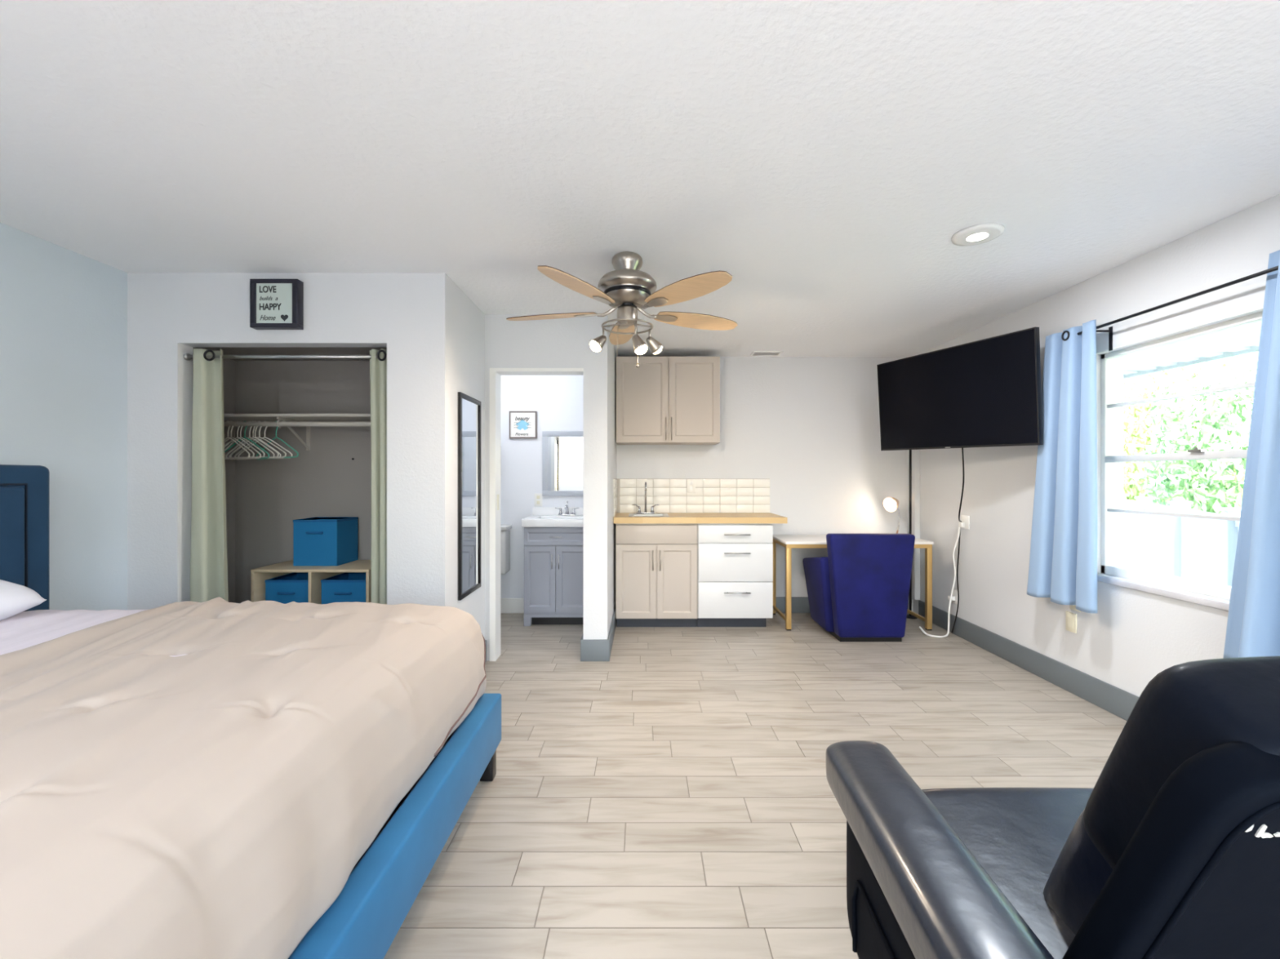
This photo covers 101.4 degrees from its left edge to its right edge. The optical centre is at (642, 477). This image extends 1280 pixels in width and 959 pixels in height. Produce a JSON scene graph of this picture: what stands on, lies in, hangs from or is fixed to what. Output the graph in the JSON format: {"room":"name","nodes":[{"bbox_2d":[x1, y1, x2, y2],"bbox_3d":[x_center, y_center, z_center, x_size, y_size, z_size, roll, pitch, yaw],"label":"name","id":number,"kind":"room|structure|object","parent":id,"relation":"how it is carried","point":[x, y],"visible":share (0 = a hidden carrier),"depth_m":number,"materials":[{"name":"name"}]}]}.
{"room":"studio apartment","nodes":[
{"label":"studio apartment","id":0,"kind":"room"},
{"bbox_2d":[0,222,235,610],"bbox_3d":[-2.924,0.070,1.830,0.132,2.420,6.500,0,0,0],"label":"wall","id":1,"kind":"structure","parent":0,"point":[64,311],"depth_m":2.65,"materials":[{"name":"white paint"}]},
{"bbox_2d":[127,272,451,609],"bbox_3d":[-1.985,0.070,2.970,1.770,2.420,0.100,0,0,0],"label":"wall","id":2,"kind":"structure","parent":0,"point":[170,315],"depth_m":2.92,"materials":[{"name":"white paint"}]},
{"bbox_2d":[249,279,303,329],"bbox_3d":[-2.018,-0.956,2.894,0.261,0.265,0.052,0,0,0],"label":"wall sign","id":3,"kind":"object","parent":2,"relation":"attached to","point":[274,304],"visible":1,"depth_m":2.88,"materials":[{"name":"black wood"}]},
{"bbox_2d":[183,353,386,360],"bbox_3d":[-2.007,-0.685,2.975,1.164,0.040,0.040,0,0,0],"label":"closet rod","id":4,"kind":"object","parent":2,"relation":"attached to","point":[187,357],"visible":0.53,"depth_m":2.97,"materials":[{"name":"silver metal"}]},
{"bbox_2d":[190,348,228,602],"bbox_3d":[-2.458,0.217,2.976,0.248,1.885,0.097,0,0,0],"label":"curtain","id":5,"kind":"object","parent":4,"relation":"hanging from","point":[208,557],"visible":0.81,"depth_m":2.96,"materials":[{"name":"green fabric"}]},
{"bbox_2d":[369,349,386,604],"bbox_3d":[-1.495,0.217,2.967,0.124,1.885,0.071,0,0,0],"label":"curtain","id":6,"kind":"object","parent":4,"relation":"hanging from","point":[378,367],"visible":0.59,"depth_m":2.96,"materials":[{"name":"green fabric"}]},
{"bbox_2d":[484,640,486,662],"bbox_3d":[-1.969,1.205,3.276,1.770,0.150,0.743,0,0,0],"label":"baseboard","id":7,"kind":"structure","parent":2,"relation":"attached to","point":[485,640],"depth_m":3.63,"materials":[{"name":"grey paint"}]},
{"bbox_2d":[192,347,386,360],"bbox_3d":[-2.029,-0.850,3.350,1.658,0.060,0.660,0,0,0],"label":"ceiling","id":8,"kind":"structure","parent":0,"point":[226,351],"depth_m":3.43,"materials":[{"name":"grey paint"}]},
{"bbox_2d":[235,314,583,661],"bbox_3d":[-1.641,0.070,3.720,2.457,2.420,0.120,0,0,0],"label":"wall","id":9,"kind":"structure","parent":0,"point":[324,480],"depth_m":3.68,"materials":[{"name":"grey paint"}]},
{"bbox_2d":[223,413,370,450],"bbox_3d":[-2.029,-0.298,3.505,1.654,0.216,0.349,0,0,0],"label":"closet shelf","id":10,"kind":"object","parent":9,"relation":"attached to","point":[289,420],"visible":0.66,"depth_m":3.37,"materials":[{"name":"grey metal"}]},
{"bbox_2d":[224,421,249,458],"bbox_3d":[-2.676,-0.243,3.385,0.424,0.244,0.009,-1,0,22],"label":"clothes hanger","id":11,"kind":"object","parent":10,"relation":"hanging from","point":[228,437],"visible":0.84,"depth_m":3.35,"materials":[{"name":"white plastic"}]},
{"bbox_2d":[224,421,254,459],"bbox_3d":[-2.654,-0.243,3.384,0.424,0.244,0.009,-1,-1,20],"label":"clothes hanger","id":12,"kind":"object","parent":10,"relation":"hanging from","point":[231,437],"visible":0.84,"depth_m":3.36,"materials":[{"name":"white plastic"}]},
{"bbox_2d":[224,421,261,458],"bbox_3d":[-2.616,-0.243,3.385,0.424,0.244,0.009,1,0,19],"label":"clothes hanger","id":13,"kind":"object","parent":10,"relation":"hanging from","point":[246,442],"visible":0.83,"depth_m":3.36,"materials":[{"name":"white plastic"}]},
{"bbox_2d":[224,421,265,459],"bbox_3d":[-2.591,-0.240,3.383,0.423,0.250,0.008,0,0,18],"label":"clothes hanger","id":14,"kind":"object","parent":10,"relation":"hanging from","point":[233,442],"visible":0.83,"depth_m":3.37,"materials":[{"name":"white plastic"}]},
{"bbox_2d":[224,421,269,458],"bbox_3d":[-2.569,-0.243,3.385,0.424,0.244,0.008,0,0,17],"label":"clothes hanger","id":15,"kind":"object","parent":10,"relation":"hanging from","point":[233,445],"visible":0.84,"depth_m":3.37,"materials":[{"name":"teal plastic"}]},
{"bbox_2d":[225,421,275,459],"bbox_3d":[-2.537,-0.243,3.385,0.424,0.244,0.009,-1,0,17],"label":"clothes hanger","id":16,"kind":"object","parent":10,"relation":"hanging from","point":[236,446],"visible":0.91,"depth_m":3.38,"materials":[{"name":"white plastic"}]},
{"bbox_2d":[228,421,279,460],"bbox_3d":[-2.514,-0.243,3.384,0.424,0.244,0.009,-2,-1,16],"label":"clothes hanger","id":17,"kind":"object","parent":10,"relation":"hanging from","point":[276,451],"visible":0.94,"depth_m":3.38,"materials":[{"name":"white plastic"}]},
{"bbox_2d":[230,421,280,458],"bbox_3d":[-2.501,-0.243,3.385,0.424,0.244,0.008,0,0,15],"label":"clothes hanger","id":18,"kind":"object","parent":10,"relation":"hanging from","point":[255,421],"visible":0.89,"depth_m":3.37,"materials":[{"name":"white plastic"}]},
{"bbox_2d":[234,421,286,460],"bbox_3d":[-2.469,-0.240,3.383,0.423,0.250,0.008,0,0,14],"label":"clothes hanger","id":19,"kind":"object","parent":10,"relation":"hanging from","point":[246,446],"visible":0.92,"depth_m":3.38,"materials":[{"name":"white plastic"}]},
{"bbox_2d":[237,421,292,458],"bbox_3d":[-2.438,-0.242,3.385,0.424,0.245,0.008,0,0,12],"label":"clothes hanger","id":20,"kind":"object","parent":10,"relation":"hanging from","point":[264,437],"visible":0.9,"depth_m":3.38,"materials":[{"name":"white plastic"}]},
{"bbox_2d":[256,421,298,460],"bbox_3d":[-2.364,-0.243,3.384,0.424,0.244,0.008,-2,-1,23],"label":"clothes hanger","id":21,"kind":"object","parent":10,"relation":"hanging from","point":[276,437],"visible":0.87,"depth_m":3.37,"materials":[{"name":"teal plastic"}]},
{"bbox_2d":[489,368,583,661],"bbox_3d":[-0.739,0.259,3.716,0.652,2.042,0.137,0,0,0],"label":"trim","id":22,"kind":"structure","parent":9,"relation":"attached to","point":[495,373],"depth_m":3.65,"materials":[{"name":"white paint"}]},
{"bbox_2d":[451,280,484,639],"bbox_3d":[-1.150,0.070,3.340,0.100,2.420,0.640,0,0,0],"label":"wall","id":23,"kind":"structure","parent":0,"point":[468,320],"depth_m":3.28,"materials":[{"name":"white paint"}]},
{"bbox_2d":[457,391,481,600],"bbox_3d":[-1.091,0.112,3.320,0.018,1.243,0.400,0,0,0],"label":"wall mirror","id":24,"kind":"object","parent":23,"relation":"attached to","point":[469,409],"visible":1,"depth_m":3.31,"materials":[{"name":"black plastic"}]},
{"bbox_2d":[462,398,479,594],"bbox_3d":[-1.095,0.112,3.320,0.010,1.187,0.344,0,0,0],"label":"mirror glass","id":25,"kind":"object","parent":24,"relation":"attached to","point":[470,406],"depth_m":3.32,"materials":[{"name":"white"}]},
{"bbox_2d":[583,315,616,639],"bbox_3d":[-0.329,0.070,4.310,0.168,2.420,1.300,0,0,0],"label":"wall partition","id":26,"kind":"structure","parent":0,"point":[599,367],"depth_m":3.66,"materials":[{"name":"white paint"}]},
{"bbox_2d":[580,604,616,661],"bbox_3d":[-0.330,1.205,4.302,0.202,0.150,1.316,0,0,0],"label":"baseboard","id":27,"kind":"structure","parent":26,"relation":"attached to","point":[591,650],"depth_m":3.64,"materials":[{"name":"grey paint"}]},
{"bbox_2d":[0,0,1279,357],"bbox_3d":[-0.155,-1.190,1.830,5.670,0.100,6.500,0,0,0],"label":"ceiling","id":28,"kind":"structure","parent":0,"point":[828,157],"depth_m":1.76,"materials":[{"name":"white paint"}]},
{"bbox_2d":[506,251,737,368],"bbox_3d":[-0.098,-0.850,2.748,1.271,0.579,1.251,0,0,0],"label":"ceiling fan","id":29,"kind":"object","parent":28,"relation":"hanging from","point":[626,288],"visible":1,"depth_m":2.63,"materials":[{"name":"beige wood"}]},
{"bbox_2d":[749,351,783,355],"bbox_3d":[1.135,-1.135,4.800,0.270,0.010,0.160,0,0,0],"label":"ceiling vent","id":30,"kind":"object","parent":28,"relation":"in","point":[754,353],"visible":1,"depth_m":4.77,"materials":[{"name":"white metal"}]},
{"bbox_2d":[951,222,1004,245],"bbox_3d":[1.566,-1.131,2.450,0.210,0.017,0.210,0,0,0],"label":"recessed light","id":31,"kind":"object","parent":28,"relation":"in","point":[980,233],"visible":1,"depth_m":2.42,"materials":[{"name":"white paint"}]},
{"bbox_2d":[966,232,988,241],"bbox_3d":[1.566,-1.129,2.450,0.170,0.013,0.170,0,0,0],"label":"diffuser","id":32,"kind":"object","parent":31,"relation":"attached to","point":[971,237],"depth_m":2.45,"materials":[{"name":"white plastic"}]},
{"bbox_2d":[500,357,912,611],"bbox_3d":[-0.155,0.070,5.016,5.430,2.420,0.128,0,0,0],"label":"wall","id":33,"kind":"structure","parent":0,"point":[810,427],"depth_m":4.96,"materials":[{"name":"white paint"}]},
{"bbox_2d":[500,446,501,475],"bbox_3d":[-1.373,-0.158,4.913,0.075,0.285,0.076,0,0,0],"label":"wall dispenser","id":34,"kind":"object","parent":33,"relation":"attached to","point":[500,446],"visible":0.08,"depth_m":4.94,"materials":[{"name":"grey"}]},
{"bbox_2d":[500,598,524,613],"bbox_3d":[-1.465,1.210,4.944,0.870,0.140,0.016,0,0,0],"label":"baseboard","id":35,"kind":"structure","parent":33,"relation":"attached to","point":[507,605],"depth_m":4.94,"materials":[{"name":"white paint"}]},
{"bbox_2d":[509,411,537,438],"bbox_3d":[-1.123,-0.496,4.938,0.257,0.256,0.026,0,0,0],"label":"framed print","id":36,"kind":"object","parent":33,"relation":"attached to","point":[522,424],"visible":1,"depth_m":4.93,"materials":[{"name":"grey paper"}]},
{"bbox_2d":[534,493,542,506],"bbox_3d":[-0.983,0.212,4.947,0.075,0.125,0.008,0,0,0],"label":"outlet","id":37,"kind":"object","parent":33,"relation":"attached to","point":[538,497],"visible":1,"depth_m":4.95,"materials":[{"name":"white paint"}]},
{"bbox_2d":[536,495,539,504],"bbox_3d":[-0.983,0.211,4.945,0.031,0.082,0.002,0,0,0],"label":"socket","id":38,"kind":"object","parent":37,"relation":"attached to","point":[537,496],"depth_m":4.94,"materials":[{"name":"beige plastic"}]},
{"bbox_2d":[542,431,583,496],"bbox_3d":[-0.694,-0.131,4.941,0.498,0.611,0.021,0,0,0],"label":"bathroom mirror","id":39,"kind":"object","parent":33,"relation":"attached to","point":[562,451],"visible":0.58,"depth_m":4.94,"materials":[{"name":"grey mirror"}]},
{"bbox_2d":[616,356,719,444],"bbox_3d":[0.227,-0.691,4.782,0.922,0.762,0.354,0,0,0],"label":"upper cabinet","id":40,"kind":"object","parent":33,"relation":"attached to","point":[665,400],"visible":1,"depth_m":4.65,"materials":[{"name":"beige paint"}]},
{"bbox_2d":[613,479,769,517],"bbox_3d":[0.480,0.173,4.690,1.450,0.322,0.540,0,0,0],"label":"backsplash","id":41,"kind":"structure","parent":33,"relation":"attached to","point":[710,495],"depth_m":4.95,"materials":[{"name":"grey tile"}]},
{"bbox_2d":[686,479,695,492],"bbox_3d":[0.460,0.079,4.946,0.080,0.122,0.008,0,0,0],"label":"outlet","id":42,"kind":"object","parent":41,"relation":"attached to","point":[691,483],"visible":1,"depth_m":4.94,"materials":[{"name":"white plastic"}]},
{"bbox_2d":[689,481,693,490],"bbox_3d":[0.460,0.079,4.943,0.030,0.087,0.002,0,0,0],"label":"socket","id":43,"kind":"object","parent":42,"relation":"attached to","point":[691,482],"depth_m":4.94,"materials":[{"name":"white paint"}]},
{"bbox_2d":[776,596,908,613],"bbox_3d":[1.141,1.205,4.952,2.739,0.150,0.016,0,0,0],"label":"baseboard","id":44,"kind":"structure","parent":33,"relation":"attached to","point":[799,604],"depth_m":4.94,"materials":[{"name":"grey paint"}]},
{"bbox_2d":[383,613,1126,958],"bbox_3d":[-0.155,1.320,1.830,5.670,0.080,6.500,0,0,0],"label":"floor","id":45,"kind":"structure","parent":0,"point":[669,797],"depth_m":2.29,"materials":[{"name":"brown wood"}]},
{"bbox_2d":[0,464,501,958],"bbox_3d":[-1.710,0.613,1.240,2.200,1.335,2.360,0,0,0],"label":"bed","id":46,"kind":"object","parent":45,"relation":"on","point":[378,895],"visible":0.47,"depth_m":1.56,"materials":[{"name":"blue fabric"}]},
{"bbox_3d":[-1.700,0.792,1.240,1.920,0.453,1.960,0,0,0],"label":"mattress","id":47,"kind":"object","parent":46,"relation":"on","visible":0},
{"bbox_2d":[0,609,399,817],"bbox_3d":[-1.678,0.728,1.240,2.005,0.418,2.100,0,0,0],"label":"sheet","id":48,"kind":"object","parent":47,"relation":"on","point":[24,629],"visible":0.12,"depth_m":1.87,"materials":[{"name":"white fabric"}]},
{"bbox_2d":[0,579,46,621],"bbox_3d":[-2.501,0.430,1.680,0.413,0.226,0.740,0,0,0],"label":"pillow","id":49,"kind":"object","parent":48,"relation":"on","point":[15,598],"visible":1,"depth_m":1.94,"materials":[{"name":"white fabric"}]},
{"bbox_2d":[0,596,486,958],"bbox_3d":[-1.279,0.701,1.256,1.298,0.437,2.211,0,0,0],"label":"comforter","id":50,"kind":"object","parent":48,"relation":"on","point":[215,800],"visible":1,"depth_m":1.05,"materials":[{"name":"beige fabric"}]},
{"bbox_2d":[250,560,371,604],"bbox_3d":[-2.079,0.927,3.470,0.737,0.705,0.389,0,0,0],"label":"cube shelf","id":51,"kind":"object","parent":45,"relation":"on","point":[259,575],"visible":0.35,"depth_m":3.31,"materials":[{"name":"brown wood"}]},
{"bbox_2d":[265,572,308,604],"bbox_3d":[-2.260,0.785,3.471,0.274,0.267,0.322,0,0,0],"label":"storage bin","id":52,"kind":"object","parent":51,"relation":"on","point":[291,587],"visible":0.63,"depth_m":3.33,"materials":[{"name":"blue fabric"}]},
{"bbox_2d":[293,516,358,565],"bbox_3d":[-2.123,0.424,3.516,0.287,0.299,0.272,0,0,0],"label":"storage bin","id":53,"kind":"object","parent":51,"relation":"on","point":[318,540],"visible":1,"depth_m":3.40,"materials":[{"name":"blue fabric"}]},
{"bbox_2d":[320,572,365,604],"bbox_3d":[-1.900,0.785,3.471,0.284,0.267,0.322,0,0,0],"label":"storage bin","id":54,"kind":"object","parent":51,"relation":"on","point":[346,587],"visible":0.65,"depth_m":3.33,"materials":[{"name":"blue fabric"}]},
{"bbox_2d":[500,524,511,574],"bbox_3d":[-1.460,0.860,4.593,0.470,0.840,0.685,0,0,0],"label":"toilet","id":55,"kind":"object","parent":45,"relation":"on","point":[504,528],"visible":0.11,"depth_m":4.75,"materials":[{"name":"white ceramic"}]},
{"bbox_2d":[521,506,583,626],"bbox_3d":[-0.725,0.780,4.708,0.619,1.000,0.485,0,0,0],"label":"bathroom vanity","id":56,"kind":"object","parent":45,"relation":"on","point":[553,557],"depth_m":4.51,"materials":[{"name":"grey paint"}]},
{"bbox_2d":[521,515,583,527],"bbox_3d":[-0.725,0.390,4.718,0.619,0.069,0.465,0,0,0],"label":"countertop","id":57,"kind":"structure","parent":56,"relation":"on","point":[534,521],"depth_m":4.48,"materials":[{"name":"white stone"}]},
{"bbox_2d":[555,501,578,515],"bbox_3d":[-0.700,0.287,4.870,0.162,0.134,0.160,0,0,45],"label":"bathroom faucet","id":58,"kind":"object","parent":57,"relation":"on","point":[573,513],"visible":1,"depth_m":4.86,"materials":[{"name":"silver metal"}]},
{"bbox_2d":[615,523,697,626],"bbox_3d":[0.119,0.834,4.659,0.691,0.893,0.567,0,0,0],"label":"base cabinet","id":59,"kind":"object","parent":45,"relation":"on","point":[656,563],"visible":1,"depth_m":4.42,"materials":[{"name":"beige paint"}]},
{"bbox_2d":[613,512,787,523],"bbox_3d":[0.486,0.360,4.671,1.454,0.050,0.573,0,0,0],"label":"countertop","id":60,"kind":"structure","parent":59,"relation":"on","point":[620,517],"depth_m":4.38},
{"bbox_2d":[632,482,658,513],"bbox_3d":[0.030,0.184,4.785,0.182,0.290,0.177,0,0,44],"label":"kitchen faucet","id":61,"kind":"object","parent":60,"relation":"on","point":[646,490],"visible":1,"depth_m":4.79,"materials":[{"name":"silver metal"}]},
{"bbox_2d":[628,513,669,516],"bbox_3d":[0.055,0.356,4.650,0.350,0.053,0.360,0,0,0],"label":"sink","id":62,"kind":"object","parent":60,"relation":"in","point":[630,514],"visible":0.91,"depth_m":4.75,"materials":[{"name":"silver metal"}]},
{"bbox_2d":[633,514,663,515],"bbox_3d":[0.055,0.359,4.630,0.282,0.048,0.252,0,0,0],"label":"basin","id":63,"kind":"object","parent":62,"relation":"in","point":[633,514],"depth_m":4.75,"materials":[{"name":"silver metal"}]},
{"bbox_2d":[696,523,773,626],"bbox_3d":[0.783,0.834,4.658,0.630,0.893,0.568,0,0,0],"label":"drawer unit","id":64,"kind":"object","parent":45,"relation":"on","point":[735,561],"visible":0.98,"depth_m":4.41,"materials":[{"name":"white wood"}]},
{"bbox_2d":[772,534,933,631],"bbox_3d":[1.812,0.909,4.652,1.235,0.742,0.565,0,0,0],"label":"desk","id":65,"kind":"object","parent":45,"relation":"on","point":[789,542],"visible":0.62,"depth_m":4.38,"materials":[{"name":"white wood"}]},
{"bbox_2d":[883,497,900,533],"bbox_3d":[2.307,0.359,4.792,0.171,0.358,0.140,0,0,-29],"label":"desk lamp","id":66,"kind":"object","parent":65,"relation":"on","point":[890,504],"visible":0.83,"depth_m":4.79,"materials":[{"name":"white metal"}]},
{"bbox_2d":[802,533,915,641],"bbox_3d":[1.764,0.858,4.306,0.729,0.845,0.648,0,0,0],"label":"armchair","id":67,"kind":"object","parent":45,"relation":"on","point":[860,592],"visible":1,"depth_m":4.02,"materials":[{"name":"blue fabric"}]},
{"bbox_2d":[906,449,917,618],"bbox_3d":[2.353,0.130,4.197,0.260,2.300,1.337,0,0,16],"label":"tv stand","id":68,"kind":"object","parent":45,"relation":"on","point":[908,616],"visible":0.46,"depth_m":4.79,"materials":[{"name":"black metal"}]},
{"bbox_2d":[876,326,1043,450],"bbox_3d":[2.172,-0.556,3.706,0.127,0.726,1.249,0,0,-20],"label":"television","id":69,"kind":"object","parent":68,"relation":"attached to","point":[985,393],"visible":1,"depth_m":3.54,"materials":[{"name":"black plastic"}]},
{"bbox_2d":[958,448,964,522],"bbox_3d":[2.373,0.068,3.912,0.034,0.573,0.610,0,0,30],"label":"cable","id":70,"kind":"object","parent":69,"relation":"hanging from","point":[962,454],"visible":0.98,"depth_m":3.67,"materials":[{"name":"black plastic"}]},
{"bbox_2d":[826,656,1279,958],"bbox_3d":[0.951,0.767,0.970,1.107,1.027,0.940,0,0,0],"label":"recliner","id":71,"kind":"object","parent":45,"relation":"on","point":[1173,851],"visible":1,"depth_m":0.76,"materials":[{"name":"black leather"}]},
{"bbox_2d":[1042,808,1112,934],"bbox_3d":[1.028,0.729,0.901,0.525,0.371,0.302,0,0,0],"label":"lumbar cushion","id":72,"kind":"object","parent":71,"relation":"on","point":[1080,872],"depth_m":0.93,"materials":[{"name":"black leather"}]},
{"bbox_2d":[1083,656,1279,870],"bbox_3d":[1.032,0.459,0.755,0.605,0.440,0.328,0,0,0],"label":"cushion","id":73,"kind":"object","parent":71,"relation":"on","point":[1231,706],"depth_m":0.72,"materials":[{"name":"black leather"}]},
{"bbox_2d":[912,193,1279,697],"bbox_3d":[2.650,0.070,1.830,0.180,2.420,6.500,0,0,0],"label":"wall","id":74,"kind":"structure","parent":0,"point":[1134,636],"depth_m":2.98,"materials":[{"name":"white paint"}]},
{"bbox_2d":[907,449,919,599],"bbox_3d":[2.535,0.105,4.895,0.050,2.050,0.130,0,0,0],"label":"trim","id":75,"kind":"structure","parent":74,"relation":"attached to","point":[915,453],"depth_m":4.83,"materials":[{"name":"white paint"}]},
{"bbox_2d":[947,589,957,604],"bbox_3d":[2.535,0.975,4.285,0.050,0.110,0.090,0,0,0],"label":"outlet","id":76,"kind":"object","parent":74,"relation":"attached to","point":[954,599],"visible":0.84,"depth_m":4.27,"materials":[{"name":"white paint"}]},
{"bbox_2d":[951,528,960,633],"bbox_3d":[2.525,0.831,4.223,0.018,0.861,0.071,0,0,-37],"label":"cord","id":77,"kind":"object","parent":74,"relation":"attached to","point":[960,529],"visible":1,"depth_m":4.21,"materials":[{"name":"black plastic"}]},
{"bbox_2d":[959,515,969,528],"bbox_3d":[2.542,0.352,4.150,0.035,0.105,0.100,0,0,0],"label":"outlet","id":78,"kind":"object","parent":74,"relation":"attached to","point":[965,523],"visible":1,"depth_m":4.14,"materials":[{"name":"white paint"}]},
{"bbox_2d":[919,524,960,637],"bbox_3d":[2.408,0.829,4.242,0.270,0.900,0.143,0,0,0],"label":"power cord","id":79,"kind":"object","parent":78,"relation":"hanging from","point":[959,528],"visible":1,"depth_m":4.23,"materials":[{"name":"white paint"}]},
{"bbox_2d":[918,600,1139,720],"bbox_3d":[2.552,1.205,1.765,0.016,0.150,6.130,0,0,0],"label":"baseboard","id":80,"kind":"structure","parent":74,"relation":"attached to","point":[1115,700],"depth_m":3.30,"materials":[{"name":"grey paint"}]},
{"bbox_2d":[1066,611,1076,633],"bbox_3d":[2.555,0.863,3.123,0.010,0.115,0.075,0,0,0],"label":"outlet","id":81,"kind":"object","parent":74,"relation":"attached to","point":[1071,618],"visible":1,"depth_m":3.12,"materials":[{"name":"beige plastic"}]},
{"bbox_2d":[1067,617,1073,627],"bbox_3d":[2.551,0.863,3.123,0.002,0.055,0.035,0,0,0],"label":"socket","id":82,"kind":"object","parent":81,"relation":"attached to","point":[1070,620],"depth_m":3.12,"materials":[{"name":"beige plastic"}]},
{"bbox_2d":[1070,604,1081,612],"bbox_3d":[2.555,0.733,3.092,0.010,0.105,0.075,0,0,0],"label":"switch plate","id":83,"kind":"object","parent":74,"relation":"attached to","point":[1072,606],"visible":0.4,"depth_m":3.10,"materials":[{"name":"beige plastic"}]},
{"bbox_2d":[1077,266,1278,351],"bbox_3d":[2.504,-0.761,2.124,0.112,0.137,1.848,0,0,0],"label":"curtain rod","id":84,"kind":"object","parent":74,"relation":"attached to","point":[1109,331],"visible":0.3,"depth_m":2.42,"materials":[{"name":"black metal"}]},
{"bbox_2d":[1026,319,1097,613],"bbox_3d":[2.452,-0.065,3.050,0.114,1.592,0.503,0,0,0],"label":"window curtain","id":85,"kind":"object","parent":84,"relation":"hanging from","point":[1063,567],"visible":0.99,"depth_m":2.98,"materials":[{"name":"blue fabric"}]},
{"bbox_2d":[1222,249,1279,658],"bbox_3d":[2.464,-0.050,1.842,0.141,1.692,0.861,0,0,0],"label":"window curtain","id":86,"kind":"object","parent":84,"relation":"hanging from","point":[1253,624],"visible":0.96,"depth_m":2.06,"materials":[{"name":"blue fabric"}]},
{"bbox_2d":[1096,306,1263,611],"bbox_3d":[2.610,-0.062,2.353,0.140,1.285,1.305,0,0,0],"label":"window","id":87,"kind":"structure","parent":74,"relation":"in","point":[1108,445],"depth_m":2.71,"materials":[{"name":"white paint"}]},
{"label":"outside","id":88,"kind":"structure","parent":0,"visible":0},
{"bbox_3d":[16.370,1.740,9.000,27.260,0.080,42.000,0,0,0],"label":"ground","id":89,"kind":"structure","parent":88,"visible":0},
{"bbox_2d":[1123,374,1181,502],"bbox_3d":[12.464,-0.531,13.641,2.777,4.810,2.792,0,0,-37],"label":"leafy tree","id":90,"kind":"object","parent":89,"relation":"on","point":[1125,380],"visible":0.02,"depth_m":13.22,"materials":[{"name":"green plant"}]},
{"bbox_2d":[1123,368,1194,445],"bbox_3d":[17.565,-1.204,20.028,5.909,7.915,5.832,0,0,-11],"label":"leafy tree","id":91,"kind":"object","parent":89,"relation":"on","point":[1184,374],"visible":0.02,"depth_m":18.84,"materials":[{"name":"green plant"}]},
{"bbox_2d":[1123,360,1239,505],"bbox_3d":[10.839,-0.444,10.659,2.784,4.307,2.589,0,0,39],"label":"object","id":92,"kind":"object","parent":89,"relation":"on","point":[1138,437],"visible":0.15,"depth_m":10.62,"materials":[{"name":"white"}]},
{"bbox_2d":[1123,493,1240,586],"bbox_3d":[6.850,0.975,7.350,0.160,1.450,10.284,0,0,33],"label":"vinyl fence","id":93,"kind":"object","parent":89,"relation":"on","point":[1202,549],"visible":0.34,"depth_m":5.48,"materials":[{"name":"white plastic"}]},
{"bbox_2d":[1123,322,1261,379],"bbox_3d":[3.950,0.225,3.000,2.380,2.950,12.000,0,0,0],"label":"patio cover","id":94,"kind":"object","parent":89,"relation":"on","point":[1246,340],"visible":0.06,"depth_m":4.60,"materials":[{"name":"white"}]},
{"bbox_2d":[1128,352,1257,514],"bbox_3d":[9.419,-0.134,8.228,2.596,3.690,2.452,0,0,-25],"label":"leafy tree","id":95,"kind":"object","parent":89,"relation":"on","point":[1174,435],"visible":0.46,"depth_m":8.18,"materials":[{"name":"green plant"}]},
{"bbox_2d":[1213,415,1250,507],"bbox_3d":[7.679,0.095,5.244,2.469,3.236,2.515,0,0,14],"label":"leafy tree","id":96,"kind":"object","parent":89,"relation":"on","point":[1233,438],"visible":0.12,"depth_m":6.12,"materials":[{"name":"green plant"}]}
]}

